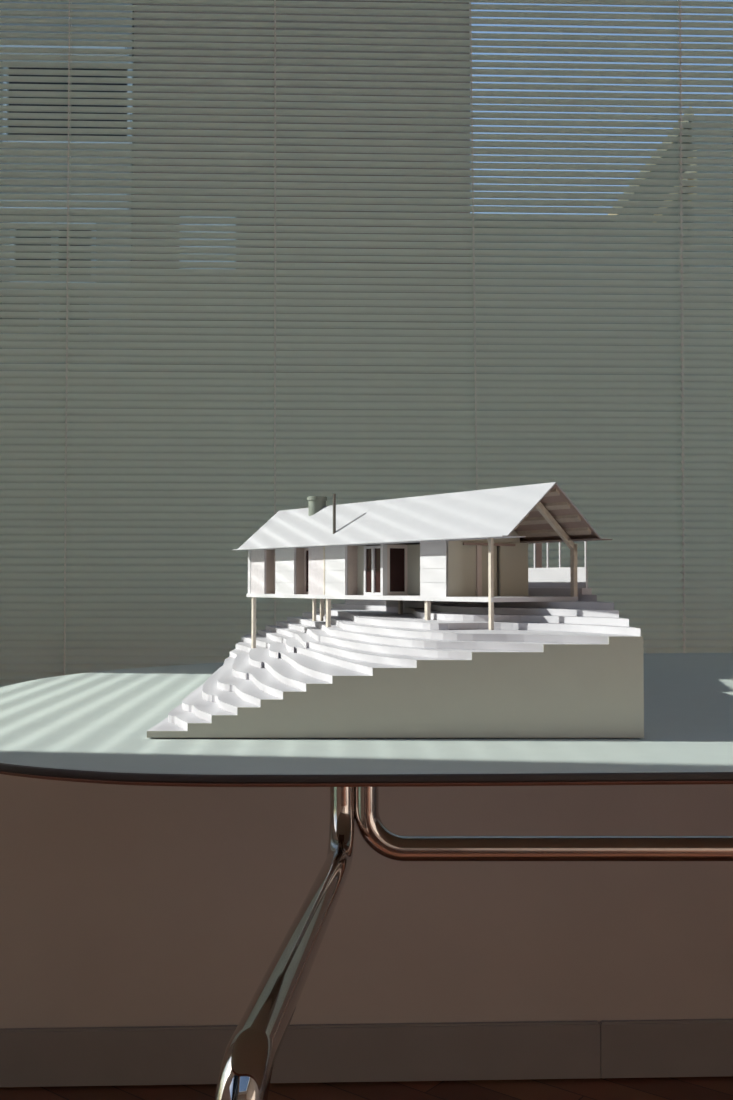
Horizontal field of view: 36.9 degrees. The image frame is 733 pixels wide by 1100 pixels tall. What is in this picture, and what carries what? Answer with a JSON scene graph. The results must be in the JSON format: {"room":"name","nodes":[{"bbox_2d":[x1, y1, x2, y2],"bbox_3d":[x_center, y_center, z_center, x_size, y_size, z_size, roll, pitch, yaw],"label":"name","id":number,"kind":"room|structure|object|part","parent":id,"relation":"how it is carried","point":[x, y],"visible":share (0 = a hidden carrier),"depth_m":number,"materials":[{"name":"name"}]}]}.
{"room":"design studio","nodes":[
{"label":"design studio","id":0,"kind":"room"},
{"bbox_2d":[0,774,732,1027],"bbox_3d":[0.535,-0.856,1.984,3.180,3.500,0.140,0,-2,-2],"label":"wall","id":1,"kind":"structure","parent":0,"point":[121,905],"depth_m":1.85,"materials":[{"name":"paint"}]},
{"bbox_2d":[0,1019,732,1086],"bbox_3d":[0.538,0.840,1.857,2.898,0.092,0.012,0,-2,-2],"label":"baseboard","id":2,"kind":"structure","parent":1,"relation":"attached to","point":[450,1051],"depth_m":1.83,"materials":[{"name":"brown wood"}]},
{"bbox_2d":[0,0,732,686],"bbox_3d":[0.534,-0.452,1.880,2.868,1.380,0.025,0,-2,-2],"label":"blind","id":3,"kind":"object","parent":1,"relation":"attached to","point":[102,568],"visible":0.91,"depth_m":1.86,"materials":[{"name":"paint"}]},
{"bbox_3d":[-0.500,-0.441,1.838,0.003,1.353,0.002,0,-2,0],"label":"ladder cord","id":4,"kind":"part","parent":3,"relation":"part of","materials":[{"name":"grey fabric"}]},
{"bbox_3d":[-0.154,-0.440,1.849,0.005,1.354,0.002,0,-2,0],"label":"ladder cord","id":5,"kind":"part","parent":3,"relation":"part of","materials":[{"name":"grey fabric"}]},
{"bbox_3d":[0.182,-0.440,1.860,0.016,1.353,0.002,0,-2,-2],"label":"ladder cord","id":6,"kind":"part","parent":3,"relation":"part of","materials":[{"name":"grey fabric"}]},
{"bbox_3d":[0.537,-0.440,1.872,0.005,1.354,0.002,0,-2,0],"label":"ladder cord","id":7,"kind":"part","parent":3,"relation":"part of","materials":[{"name":"grey fabric"}]},
{"bbox_2d":[0,1076,732,1099],"bbox_3d":[0.622,0.840,-0.671,3.356,0.050,5.452,0,-2,0],"label":"floor","id":8,"kind":"structure","parent":0,"point":[656,1088],"depth_m":1.81,"materials":[{"name":"brown wood"}]},
{"bbox_2d":[0,653,732,1099],"bbox_3d":[0.700,0.496,1.018,2.082,0.740,0.961,0,-2,0],"label":"conference table","id":9,"kind":"object","parent":8,"relation":"on","point":[90,727],"visible":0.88,"depth_m":0.67,"materials":[{"name":"laminate"}]},
{"bbox_3d":[-0.052,0.500,0.990,0.071,0.721,0.742,0,-2,7],"label":"leg","id":10,"kind":"part","parent":9,"relation":"part of","materials":[{"name":"silver metal"}]},
{"bbox_2d":[147,541,643,737],"bbox_3d":[0.021,0.056,0.945,0.309,0.134,0.547,0,-2,0],"label":"base","id":11,"kind":"object","parent":9,"relation":"on","point":[548,669],"visible":0.84,"depth_m":0.67,"materials":[{"name":"plastic"}]},
{"bbox_2d":[232,482,611,647],"bbox_3d":[0.026,0.019,0.921,0.108,0.141,0.377,1,-2,-35],"label":"model","id":12,"kind":"object","parent":11,"relation":"on","point":[466,546],"visible":1,"depth_m":0.85},
{"bbox_3d":[-0.111,0.021,1.045,0.002,0.041,0.005,1,-2,-35],"label":"facade panel","id":13,"kind":"part","parent":12,"relation":"part of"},
{"bbox_3d":[-0.106,0.069,1.040,0.003,0.048,0.003,1,-2,-35],"label":"post","id":14,"kind":"part","parent":12,"relation":"part of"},
{"bbox_2d":[251,549,265,593],"bbox_3d":[-0.101,0.020,1.032,0.002,0.041,0.025,1,-2,-35],"label":"shutter","id":15,"kind":"object","parent":12,"relation":"hanging from","point":[258,556],"depth_m":1.03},
{"bbox_3d":[-0.073,0.019,0.992,0.003,0.041,0.033,1,-2,-35],"label":"facade panel","id":16,"kind":"part","parent":12,"relation":"part of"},
{"bbox_3d":[-0.051,0.058,1.083,0.003,0.024,0.003,1,-2,-35],"label":"post","id":17,"kind":"part","parent":12,"relation":"part of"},
{"bbox_2d":[308,547,322,594],"bbox_3d":[-0.043,0.018,0.950,0.002,0.041,0.024,1,-2,-35],"label":"shutter","id":18,"kind":"object","parent":12,"relation":"hanging from","point":[315,560],"depth_m":0.95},
{"bbox_3d":[-0.044,0.058,1.085,0.003,0.024,0.003,1,-2,-35],"label":"post","id":19,"kind":"part","parent":12,"relation":"part of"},
{"bbox_3d":[-0.035,0.018,0.939,0.003,0.041,0.002,1,-2,-35],"label":"facade post","id":20,"kind":"part","parent":12,"relation":"part of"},
{"bbox_3d":[-0.032,0.053,0.936,0.003,0.024,0.003,1,-2,-35],"label":"post","id":21,"kind":"part","parent":12,"relation":"part of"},
{"bbox_3d":[-0.025,0.017,0.925,0.003,0.041,0.030,1,-2,-35],"label":"facade panel","id":22,"kind":"part","parent":12,"relation":"part of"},
{"bbox_3d":[-0.004,0.017,0.916,0.002,0.041,0.010,1,-2,-35],"label":"wall panel","id":23,"kind":"part","parent":12,"relation":"part of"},
{"bbox_3d":[0.003,0.017,0.905,0.001,0.036,0.009,1,-2,-35],"label":"door pane","id":24,"kind":"part","parent":12,"relation":"part of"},
{"bbox_3d":[0.006,0.017,0.900,0.003,0.040,0.027,1,-2,-35],"label":"door frame","id":25,"kind":"part","parent":12,"relation":"part of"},
{"bbox_3d":[0.010,0.017,0.895,0.001,0.036,0.009,1,-2,-35],"label":"door pane","id":26,"kind":"part","parent":12,"relation":"part of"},
{"bbox_3d":[0.014,0.016,0.887,0.004,0.041,0.003,1,-2,-35],"label":"facade post","id":27,"kind":"part","parent":12,"relation":"part of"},
{"bbox_3d":[0.030,0.050,0.981,0.003,0.014,0.003,1,-2,-35],"label":"post","id":28,"kind":"part","parent":12,"relation":"part of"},
{"bbox_3d":[0.051,0.016,0.875,0.002,0.041,0.062,1,-2,-35],"label":"wall panel","id":29,"kind":"part","parent":12,"relation":"part of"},
{"bbox_3d":[0.046,0.045,0.826,0.003,0.014,0.003,1,-2,-35],"label":"post","id":30,"kind":"part","parent":12,"relation":"part of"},
{"bbox_3d":[0.050,0.014,0.819,0.003,0.041,0.031,1,-2,-35],"label":"facade panel","id":31,"kind":"part","parent":12,"relation":"part of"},
{"bbox_3d":[0.075,0.015,0.823,0.015,0.038,0.002,1,-2,-35],"label":"door","id":32,"kind":"part","parent":12,"relation":"part of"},
{"bbox_3d":[0.093,-0.004,0.829,0.051,0.002,0.002,1,-2,-35],"label":"door rail","id":33,"kind":"part","parent":12,"relation":"part of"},
{"bbox_3d":[0.093,0.016,0.835,0.017,0.038,0.002,1,-2,-35],"label":"door","id":34,"kind":"part","parent":12,"relation":"part of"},
{"bbox_3d":[0.087,0.024,0.765,0.003,0.064,0.003,1,-2,-35],"label":"post","id":35,"kind":"part","parent":12,"relation":"part of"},
{"bbox_3d":[0.042,-0.023,0.933,0.046,0.040,0.376,1,-2,-35],"label":"roof panel","id":36,"kind":"part","parent":12,"relation":"part of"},
{"bbox_3d":[0.153,0.017,0.812,0.004,0.042,0.004,1,-2,-35],"label":"post","id":37,"kind":"part","parent":12,"relation":"part of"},
{"bbox_3d":[0.140,0.002,0.917,0.001,0.027,0.001,1,-2,-35],"label":"railing rod","id":38,"kind":"part","parent":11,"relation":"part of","materials":[{"name":"white plastic"}]},
{"bbox_3d":[0.149,0.001,0.905,0.001,0.027,0.001,1,-2,-35],"label":"railing rod","id":39,"kind":"part","parent":11,"relation":"part of","materials":[{"name":"white plastic"}]},
{"bbox_3d":[0.157,0.001,0.893,0.001,0.027,0.001,1,-2,-35],"label":"railing rod","id":40,"kind":"part","parent":11,"relation":"part of","materials":[{"name":"white plastic"}]},
{"bbox_3d":[0.173,0.000,0.871,0.001,0.027,0.001,1,-2,-35],"label":"railing rod","id":41,"kind":"part","parent":11,"relation":"part of","materials":[{"name":"white plastic"}]},
{"label":"outside","id":42,"kind":"structure","parent":0,"visible":0},
{"bbox_3d":[0.000,8.877,31.248,120.000,0.200,57.000,0,-2,0],"label":"street","id":43,"kind":"object","parent":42,"visible":0},
{"bbox_2d":[0,1,133,475],"bbox_3d":[-6.582,0.392,16.871,7.136,15.900,6.250,0,-2,0],"label":"apartment building","id":44,"kind":"structure","parent":43,"relation":"on","point":[14,24],"depth_m":14.15,"materials":[{"name":"stone"}]},
{"bbox_3d":[-6.580,-4.424,14.064,7.054,0.208,0.150,0,-2,0],"label":"cornice","id":45,"kind":"part","parent":44,"relation":"part of","materials":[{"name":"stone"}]},
{"bbox_3d":[-6.608,-6.367,14.072,7.084,0.131,0.250,0,-2,0],"label":"cornice","id":46,"kind":"part","parent":44,"relation":"part of","materials":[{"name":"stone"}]},
{"bbox_2d":[131,0,470,476],"bbox_3d":[-0.835,0.320,14.472,4.335,15.900,1.050,0,-2,0],"label":"brick building","id":47,"kind":"structure","parent":43,"relation":"on","point":[136,26],"depth_m":14.17,"materials":[{"name":"stone"}]},
{"bbox_2d":[179,216,235,268],"bbox_3d":[-2.035,-3.943,14.100,0.716,0.751,0.050,0,-2,0],"label":"window","id":48,"kind":"structure","parent":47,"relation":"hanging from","point":[179,216],"depth_m":14.08,"materials":[{"name":"glass"}]},
{"bbox_2d":[470,220,614,410],"bbox_3d":[2.320,1.854,15.877,2.313,12.916,1.550,0,-2,0],"label":"stone house","id":49,"kind":"structure","parent":43,"relation":"on","point":[483,220],"depth_m":15.42,"materials":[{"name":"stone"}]},
{"bbox_2d":[608,107,732,440],"bbox_3d":[6.982,0.877,19.733,6.494,15.102,6.500,0,-2,0],"label":"gabled house","id":50,"kind":"structure","parent":43,"relation":"on","point":[689,107],"depth_m":17.09,"materials":[{"name":"grey stone"}]}
]}

